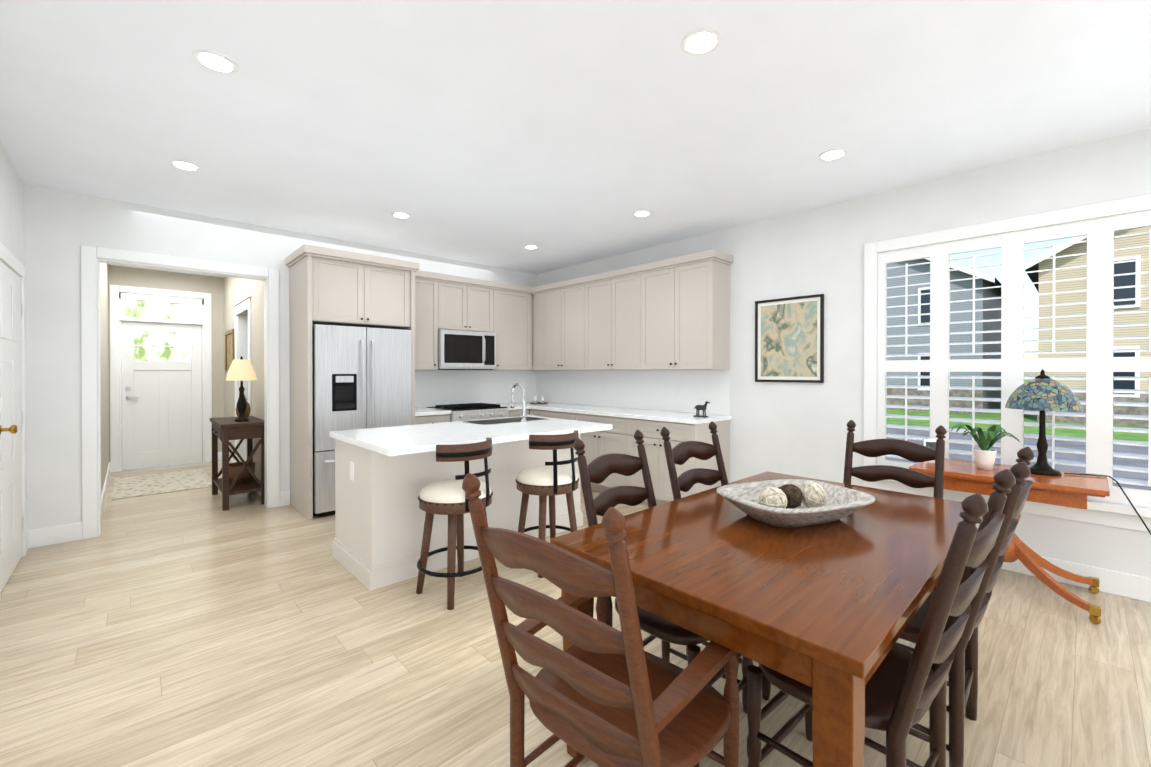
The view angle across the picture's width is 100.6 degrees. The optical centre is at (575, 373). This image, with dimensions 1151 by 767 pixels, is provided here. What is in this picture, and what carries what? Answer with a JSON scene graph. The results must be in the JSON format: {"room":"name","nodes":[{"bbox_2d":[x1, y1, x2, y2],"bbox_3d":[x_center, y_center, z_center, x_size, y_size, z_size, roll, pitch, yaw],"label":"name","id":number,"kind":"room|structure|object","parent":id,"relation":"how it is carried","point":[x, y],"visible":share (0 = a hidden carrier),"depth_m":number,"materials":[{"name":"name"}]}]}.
{"room":"kitchen","nodes":[
{"label":"kitchen","id":0,"kind":"room"},
{"bbox_2d":[0,142,23,264],"bbox_3d":[-1.104,-0.040,0.216,0.150,2.780,9.230,0,0,-43],"label":"wall","id":1,"kind":"structure","parent":0,"point":[11,212],"depth_m":3.25,"materials":[{"name":"paint"}]},
{"bbox_2d":[0,242,26,598],"bbox_3d":[-3.705,0.271,3.172,0.080,2.130,1.080,0,0,-43],"label":"door","id":2,"kind":"structure","parent":1,"relation":"attached to","point":[13,511],"depth_m":3.19,"materials":[{"name":"white wood"}]},
{"bbox_2d":[100,263,108,493],"bbox_3d":[-5.176,-0.063,5.149,0.120,2.780,3.300,0,0,-43],"label":"wall","id":3,"kind":"structure","parent":0,"point":[104,365],"depth_m":5.37,"materials":[{"name":"paint"}]},
{"bbox_2d":[101,462,110,518],"bbox_3d":[-5.133,1.256,5.209,0.016,0.140,3.280,0,0,-43],"label":"baseboard","id":4,"kind":"structure","parent":3,"relation":"attached to","point":[105,486],"depth_m":5.09,"materials":[{"name":"white wood"}]},
{"bbox_2d":[108,265,223,461],"bbox_3d":[-5.847,-0.071,6.876,1.495,2.780,0.140,0,0,-43],"label":"wall","id":5,"kind":"structure","parent":0,"point":[146,278],"depth_m":7.05,"materials":[{"name":"paint"}]},
{"bbox_2d":[110,284,211,471],"bbox_3d":[-5.876,0.059,6.808,1.090,2.520,0.120,0,0,-43],"label":"door frame","id":6,"kind":"structure","parent":5,"relation":"attached to","point":[133,304],"depth_m":6.73,"materials":[{"name":"white wood"}]},
{"bbox_2d":[121,321,201,469],"bbox_3d":[-5.871,0.295,6.804,0.864,2.032,0.095,0,0,-43],"label":"front door","id":7,"kind":"structure","parent":5,"relation":"in","point":[161,394],"depth_m":6.79,"materials":[{"name":"white paint"}]},
{"bbox_2d":[224,277,263,481],"bbox_3d":[-4.171,-0.068,6.088,0.120,2.780,3.300,0,0,-43],"label":"wall","id":8,"kind":"structure","parent":0,"point":[235,289],"depth_m":5.47,"materials":[{"name":"paint"}]},
{"bbox_2d":[220,452,234,462],"bbox_3d":[-4.960,1.249,6.821,0.040,0.140,1.160,0,0,-43],"label":"baseboard","id":9,"kind":"structure","parent":8,"relation":"attached to","point":[232,460],"depth_m":6.77,"materials":[{"name":"white"}]},
{"bbox_2d":[225,329,234,373],"bbox_3d":[-4.855,-0.306,6.706,0.030,0.610,0.700,0,0,-43],"label":"framed picture","id":10,"kind":"object","parent":8,"relation":"attached to","point":[229,346],"visible":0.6,"depth_m":6.75,"materials":[{"name":"gold metal"}]},
{"bbox_2d":[232,293,251,461],"bbox_3d":[-4.152,0.188,6.038,0.160,2.270,1.140,0,0,-43],"label":"trim","id":11,"kind":"structure","parent":8,"relation":"attached to","point":[242,324],"depth_m":6.34,"materials":[{"name":"white wood"}]},
{"bbox_2d":[24,184,536,529],"bbox_3d":[-2.482,-0.064,5.325,5.110,2.780,0.120,0,0,-43],"label":"wall","id":12,"kind":"structure","parent":0,"point":[61,227],"depth_m":3.82,"materials":[{"name":"paint"}]},
{"bbox_2d":[27,522,81,549],"bbox_3d":[-4.084,1.263,3.743,0.300,0.140,0.016,0,0,-43],"label":"baseboard","id":13,"kind":"structure","parent":12,"relation":"attached to","point":[45,536],"depth_m":3.74,"materials":[{"name":"white wood"}]},
{"bbox_2d":[81,245,279,538],"bbox_3d":[-3.517,0.145,4.360,1.377,2.370,0.160,0,0,-43],"label":"trim","id":14,"kind":"structure","parent":12,"relation":"attached to","point":[93,258],"depth_m":3.97,"materials":[{"name":"white wood"}]},
{"bbox_2d":[293,245,412,329],"bbox_3d":[-2.309,-0.832,4.954,0.940,0.680,0.647,0,0,-43],"label":"upper cabinet","id":15,"kind":"object","parent":12,"relation":"attached to","point":[336,287],"depth_m":4.65,"materials":[{"name":"beige wood"}]},
{"bbox_2d":[405,268,444,371],"bbox_3d":[-1.862,-0.610,5.591,0.502,1.130,0.327,0,0,-43],"label":"upper cabinet","id":16,"kind":"object","parent":12,"relation":"attached to","point":[428,287],"depth_m":5.51,"materials":[{"name":"beige wood"}]},
{"bbox_2d":[445,274,496,331],"bbox_3d":[-1.443,-0.852,5.982,0.764,0.650,0.327,0,0,-43],"label":"upper cabinet","id":17,"kind":"object","parent":12,"relation":"attached to","point":[470,303],"depth_m":5.89,"materials":[{"name":"beige wood"}]},
{"bbox_2d":[438,329,495,369],"bbox_3d":[-1.405,-0.286,5.945,0.754,0.472,0.436,0,0,-43],"label":"over-the-range microwave","id":18,"kind":"object","parent":17,"relation":"attached to","point":[464,350],"visible":0.92,"depth_m":5.79,"materials":[{"name":"metal"}]},
{"bbox_2d":[473,282,532,371],"bbox_3d":[-0.947,-0.614,6.446,0.713,1.130,0.327,0,0,-43],"label":"upper cabinet","id":19,"kind":"object","parent":12,"relation":"attached to","point":[514,334],"depth_m":6.36,"materials":[{"name":"beige wood"}]},
{"bbox_2d":[0,461,1150,766],"bbox_3d":[-0.546,1.366,3.186,5.510,0.060,13.100,0,0,-43],"label":"floor","id":20,"kind":"structure","parent":0,"point":[196,627],"depth_m":2.22,"materials":[{"name":"beige wood"}]},
{"bbox_2d":[112,468,211,499],"bbox_3d":[-5.029,1.319,5.826,0.880,0.009,1.380,0,0,-43],"label":"rug","id":21,"kind":"object","parent":20,"relation":"on","point":[147,484],"visible":0.86,"depth_m":5.73,"materials":[{"name":"beige fabric"}]},
{"bbox_2d":[210,416,264,510],"bbox_3d":[-3.587,0.907,5.064,0.406,0.840,0.890,0,0,-43],"label":"console","id":22,"kind":"object","parent":20,"relation":"on","point":[225,430],"visible":0.9,"depth_m":4.81,"materials":[{"name":"brown wood"}]},
{"bbox_2d":[226,356,256,421],"bbox_3d":[-3.454,0.152,4.939,0.270,0.670,0.270,0,0,-43],"label":"lamp","id":23,"kind":"object","parent":22,"relation":"on","point":[241,370],"visible":1,"depth_m":4.89,"materials":[{"name":"brown metal"}]},
{"bbox_2d":[229,461,254,484],"bbox_3d":[-3.569,1.056,5.082,0.270,0.200,0.263,0,0,-43],"label":"basket","id":24,"kind":"object","parent":22,"relation":"on","point":[246,476],"visible":0.69,"depth_m":5.00,"materials":[{"name":"brown wicker"}]},
{"bbox_2d":[235,395,250,417],"bbox_3d":[-3.635,0.355,5.222,0.140,0.260,0.136,0,0,-43],"label":"vase","id":25,"kind":"object","parent":22,"relation":"on","point":[247,411],"visible":0.46,"depth_m":5.21,"materials":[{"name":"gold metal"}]},
{"bbox_2d":[312,324,411,516],"bbox_3d":[-2.260,0.429,4.908,0.910,1.773,0.756,0,0,-43],"label":"fridge","id":26,"kind":"object","parent":20,"relation":"on","point":[362,377],"visible":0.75,"depth_m":4.58,"materials":[{"name":"silver metal"}]},
{"bbox_2d":[412,416,449,424],"bbox_3d":[-1.785,0.888,5.472,0.443,0.875,0.617,0,0,-43],"label":"base cabinet","id":27,"kind":"object","parent":20,"relation":"on","point":[416,420],"depth_m":5.22,"materials":[{"name":"beige wood"}]},
{"bbox_2d":[412,408,451,415],"bbox_3d":[-1.776,0.431,5.461,0.443,0.039,0.642,0,0,-43],"label":"countertop","id":28,"kind":"structure","parent":27,"relation":"on","point":[415,411],"depth_m":5.28,"materials":[{"name":"white stone"}]},
{"bbox_2d":[416,438,492,609],"bbox_3d":[-0.735,0.873,2.938,0.461,0.935,0.461,0,0,39],"label":"stool","id":29,"kind":"object","parent":20,"relation":"on","point":[446,497],"visible":0.81,"depth_m":2.77,"materials":[{"name":"wood"}]},
{"bbox_2d":[329,432,584,590],"bbox_3d":[-0.857,0.895,3.839,1.822,0.875,0.756,0,0,-43],"label":"kitchen island","id":30,"kind":"object","parent":20,"relation":"on","point":[384,476],"depth_m":3.22,"materials":[{"name":"grey paint"}]},
{"bbox_2d":[329,416,611,455],"bbox_3d":[-0.747,0.439,3.719,1.850,0.039,1.100,0,0,-43],"label":"island countertop","id":31,"kind":"structure","parent":30,"relation":"on","point":[405,440],"depth_m":3.43,"materials":[{"name":"white stone"}]},
{"bbox_2d":[510,383,530,422],"bbox_3d":[-0.479,0.246,4.159,0.100,0.342,0.214,0,0,-43],"label":"faucet","id":32,"kind":"object","parent":31,"relation":"on","point":[523,420],"visible":1,"depth_m":4.10,"materials":[{"name":"silver metal"}]},
{"bbox_2d":[427,403,508,421],"bbox_3d":[-1.304,0.845,5.842,0.754,0.933,0.715,0,0,-43],"label":"range","id":33,"kind":"object","parent":20,"relation":"on","point":[470,411],"visible":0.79,"depth_m":5.64,"materials":[{"name":"metal"}]},
{"bbox_2d":[509,408,522,416],"bbox_3d":[-0.932,0.884,6.269,0.363,0.875,0.617,0,0,-43],"label":"base cabinet","id":34,"kind":"object","parent":20,"relation":"on","point":[519,412],"depth_m":6.03,"materials":[{"name":"beige wood"}]},
{"bbox_2d":[516,430,578,577],"bbox_3d":[-0.197,0.871,3.359,0.461,0.935,0.461,0,0,-37],"label":"stool","id":35,"kind":"object","parent":20,"relation":"on","point":[549,480],"visible":0.83,"depth_m":3.20,"materials":[{"name":"wood"}]},
{"bbox_2d":[533,408,568,419],"bbox_3d":[-0.064,0.885,6.028,0.617,0.875,0.878,0,0,-43],"label":"base cabinet","id":36,"kind":"object","parent":20,"relation":"on","point":[559,415],"depth_m":5.80,"materials":[{"name":"beige wood"}]},
{"bbox_2d":[500,404,528,411],"bbox_3d":[-0.938,0.427,6.244,0.323,0.039,0.642,0,0,-43],"label":"countertop","id":37,"kind":"structure","parent":36,"relation":"on","point":[516,406],"depth_m":6.04,"materials":[{"name":"white stone"}]},
{"bbox_2d":[569,412,620,492],"bbox_3d":[0.475,0.888,5.450,0.617,0.875,0.938,0,0,-43],"label":"base cabinet","id":38,"kind":"object","parent":20,"relation":"on","point":[597,443],"depth_m":5.20,"materials":[{"name":"beige wood"}]},
{"bbox_2d":[462,473,738,766],"bbox_3d":[0.089,0.799,1.285,0.536,1.091,0.604,0,0,42],"label":"chair","id":39,"kind":"object","parent":20,"relation":"on","point":[600,692],"visible":1,"depth_m":1.13,"materials":[{"name":"brown wood"}]},
{"bbox_2d":[573,430,752,766],"bbox_3d":[0.349,0.804,1.932,0.580,1.076,0.479,0,0,44],"label":"chair","id":40,"kind":"object","parent":20,"relation":"on","point":[599,469],"visible":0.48,"depth_m":1.97,"materials":[{"name":"brown wood"}]},
{"bbox_2d":[621,420,729,504],"bbox_3d":[1.015,0.891,4.872,0.617,0.875,0.879,0,0,-43],"label":"base cabinet","id":41,"kind":"object","parent":20,"relation":"on","point":[653,442],"depth_m":4.64,"materials":[{"name":"beige wood"}]},
{"bbox_2d":[521,400,731,423],"bbox_3d":[0.256,0.430,5.665,0.642,0.039,3.117,0,0,-43],"label":"countertop","id":42,"kind":"structure","parent":41,"relation":"on","point":[585,409],"depth_m":5.11,"materials":[{"name":"white stone"}]},
{"bbox_2d":[530,394,547,403],"bbox_3d":[-0.499,0.338,6.508,0.250,0.135,0.246,0,0,-43],"label":"tray","id":43,"kind":"object","parent":42,"relation":"on","point":[536,400],"visible":1,"depth_m":6.49,"materials":[{"name":"brown wood"}]},
{"bbox_2d":[693,401,709,416],"bbox_3d":[1.218,0.338,4.610,0.070,0.154,0.174,0,0,-43],"label":"horse figurine","id":44,"kind":"object","parent":42,"relation":"on","point":[700,407],"visible":1,"depth_m":4.59,"materials":[{"name":"grey metal"}]},
{"bbox_2d":[660,421,770,699],"bbox_3d":[0.775,0.802,2.309,0.479,1.076,0.580,0,0,-40],"label":"chair","id":45,"kind":"object","parent":20,"relation":"on","point":[681,453],"visible":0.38,"depth_m":2.48,"materials":[{"name":"brown wood"}]},
{"bbox_2d":[550,471,976,766],"bbox_3d":[0.860,0.962,1.904,1.680,0.760,0.990,0,0,-43],"label":"dining table","id":46,"kind":"object","parent":20,"relation":"on","point":[826,612],"visible":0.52,"depth_m":1.38,"materials":[{"name":"brown wood"}]},
{"bbox_2d":[717,479,874,527],"bbox_3d":[0.887,0.533,1.947,0.600,0.095,0.517,0,0,-43],"label":"dough bowl","id":47,"kind":"object","parent":46,"relation":"on","point":[841,502],"visible":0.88,"depth_m":1.85,"materials":[{"name":"grey wood"}]},
{"bbox_2d":[758,482,826,508],"bbox_3d":[0.886,0.503,1.944,0.298,0.111,0.191,0,0,-43],"label":"decorative balls","id":48,"kind":"object","parent":47,"relation":"in","point":[806,494],"visible":0.83,"depth_m":1.93},
{"bbox_2d":[747,469,1015,766],"bbox_3d":[0.884,0.806,1.420,0.479,1.076,0.580,0,0,-41],"label":"chair","id":49,"kind":"object","parent":20,"relation":"on","point":[905,690],"visible":0.75,"depth_m":1.25,"materials":[{"name":"brown wood"}]},
{"bbox_2d":[843,420,946,652],"bbox_3d":[1.540,0.802,2.399,0.479,1.076,0.580,0,0,44],"label":"chair","id":50,"kind":"object","parent":20,"relation":"on","point":[911,451],"visible":0.27,"depth_m":2.56,"materials":[{"name":"brown wood"}]},
{"bbox_2d":[899,447,1033,766],"bbox_3d":[1.319,0.804,1.798,0.580,1.076,0.479,0,0,45],"label":"chair","id":51,"kind":"object","parent":20,"relation":"on","point":[962,683],"visible":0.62,"depth_m":1.56,"materials":[{"name":"brown wood"}]},
{"bbox_2d":[909,458,1109,623],"bbox_3d":[2.703,0.974,3.015,0.570,0.724,0.880,0,0,-43],"label":"pedestal table","id":52,"kind":"object","parent":20,"relation":"on","point":[1070,490],"visible":0.46,"depth_m":2.85,"materials":[{"name":"brown wood"}]},
{"bbox_2d":[923,439,936,460],"bbox_3d":[2.520,0.534,3.363,0.120,0.150,0.024,0,0,22],"label":"frame","id":53,"kind":"object","parent":52,"relation":"on","point":[930,443],"visible":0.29,"depth_m":3.36,"materials":[{"name":"white"}]},
{"bbox_2d":[947,423,1019,469],"bbox_3d":[2.634,0.462,3.085,0.351,0.298,0.363,0,0,-43],"label":"potted plant","id":54,"kind":"object","parent":52,"relation":"on","point":[984,453],"visible":1,"depth_m":3.04,"materials":[{"name":"green plant"}]},
{"bbox_2d":[1005,369,1082,475],"bbox_3d":[2.881,0.291,2.946,0.344,0.640,0.344,0,0,-43],"label":"lamp","id":55,"kind":"object","parent":52,"relation":"on","point":[1042,392],"visible":1,"depth_m":2.89,"materials":[{"name":"multicoloured glass"}]},
{"bbox_2d":[1064,473,1150,533],"bbox_3d":[3.938,0.972,1.997,0.162,0.732,2.646,0,0,-43],"label":"power cord","id":56,"kind":"object","parent":52,"relation":"on","point":[1145,525],"visible":0.98,"depth_m":2.81,"materials":[{"name":"black plastic"}]},
{"bbox_2d":[0,0,1150,277],"bbox_3d":[-0.546,-1.494,3.172,5.510,0.100,13.100,0,0,-43],"label":"ceiling","id":57,"kind":"structure","parent":0,"point":[560,134],"depth_m":2.57,"materials":[{"name":"paint"}]},
{"bbox_2d":[169,28,847,248],"bbox_3d":[-0.806,-1.443,3.546,3.270,0.006,7.570,0,0,-43],"label":"recessed lights","id":58,"kind":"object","parent":57,"relation":"attached to","point":[701,42],"depth_m":2.18,"materials":[{"name":"white"}]},
{"bbox_2d":[537,128,1150,577],"bbox_3d":[2.590,-0.057,3.747,0.150,2.780,9.350,0,0,-43],"label":"wall","id":59,"kind":"structure","parent":0,"point":[791,428],"depth_m":4.00,"materials":[{"name":"paint"}]},
{"bbox_2d":[533,288,536,371],"bbox_3d":[-0.388,-0.615,6.580,0.327,1.130,0.200,0,0,-43],"label":"upper cabinet","id":60,"kind":"object","parent":59,"relation":"attached to","point":[534,289],"depth_m":6.51,"materials":[{"name":"beige wood"}]},
{"bbox_2d":[537,277,580,371],"bbox_3d":[-0.043,-0.613,6.211,0.327,1.130,0.928,0,0,-43],"label":"upper cabinet","id":61,"kind":"object","parent":59,"relation":"attached to","point":[558,303],"depth_m":6.15,"materials":[{"name":"beige wood"}]},
{"bbox_2d":[581,266,632,371],"bbox_3d":[0.530,-0.610,5.597,0.327,1.130,0.989,0,0,-43],"label":"upper cabinet","id":62,"kind":"object","parent":59,"relation":"attached to","point":[628,352],"depth_m":5.54,"materials":[{"name":"beige wood"}]},
{"bbox_2d":[633,249,732,371],"bbox_3d":[1.103,-0.607,4.983,0.327,1.130,0.930,0,0,-43],"label":"upper cabinet","id":63,"kind":"object","parent":59,"relation":"attached to","point":[681,305],"depth_m":4.78,"materials":[{"name":"beige wood"}]},
{"bbox_2d":[755,294,823,382],"bbox_3d":[1.924,-0.307,4.328,0.025,0.765,0.610,0,0,-43],"label":"framed picture","id":64,"kind":"object","parent":59,"relation":"attached to","point":[789,339],"visible":0.96,"depth_m":4.31,"materials":[{"name":"black"}]},
{"bbox_2d":[864,194,1150,531],"bbox_3d":[3.264,-0.063,2.973,0.220,1.980,2.640,0,0,-43],"label":"window","id":65,"kind":"structure","parent":59,"relation":"in","point":[1113,514],"depth_m":3.37,"materials":[{"name":"white wood"}]},
{"bbox_2d":[879,212,1150,507],"bbox_3d":[3.274,-0.088,2.983,0.152,1.750,2.470,0,0,-43],"label":"window shutters","id":66,"kind":"object","parent":65,"relation":"attached to","point":[1099,364],"visible":0.85,"depth_m":3.21,"materials":[{"name":"white wood"}]},
{"bbox_2d":[1001,556,1150,601],"bbox_3d":[3.578,1.269,2.573,0.016,0.140,5.975,0,0,-43],"label":"baseboard","id":67,"kind":"structure","parent":59,"relation":"attached to","point":[1126,585],"depth_m":2.92,"materials":[{"name":"white wood"}]},
{"label":"outside","id":68,"kind":"structure","parent":0,"visible":0},
{"bbox_2d":[887,380,1150,489],"bbox_3d":[52.901,1.512,49.181,135.380,0.112,180.000,0,0,-43],"label":"lawn","id":69,"kind":"structure","parent":68,"point":[1131,436],"depth_m":11.90,"materials":[{"name":"green plant"}]},
{"bbox_2d":[887,258,1001,413],"bbox_3d":[16.680,-2.635,25.951,10.810,8.420,10.300,0,0,-43],"label":"house","id":70,"kind":"structure","parent":69,"relation":"on","point":[961,295],"depth_m":20.46,"materials":[{"name":"grey"}]},
{"bbox_2d":[1024,226,1150,426],"bbox_3d":[23.500,-2.640,16.448,11.810,8.520,11.100,0,0,-43],"label":"house","id":71,"kind":"structure","parent":69,"relation":"on","point":[1122,268],"depth_m":15.63,"materials":[{"name":"beige wood"}]}
]}

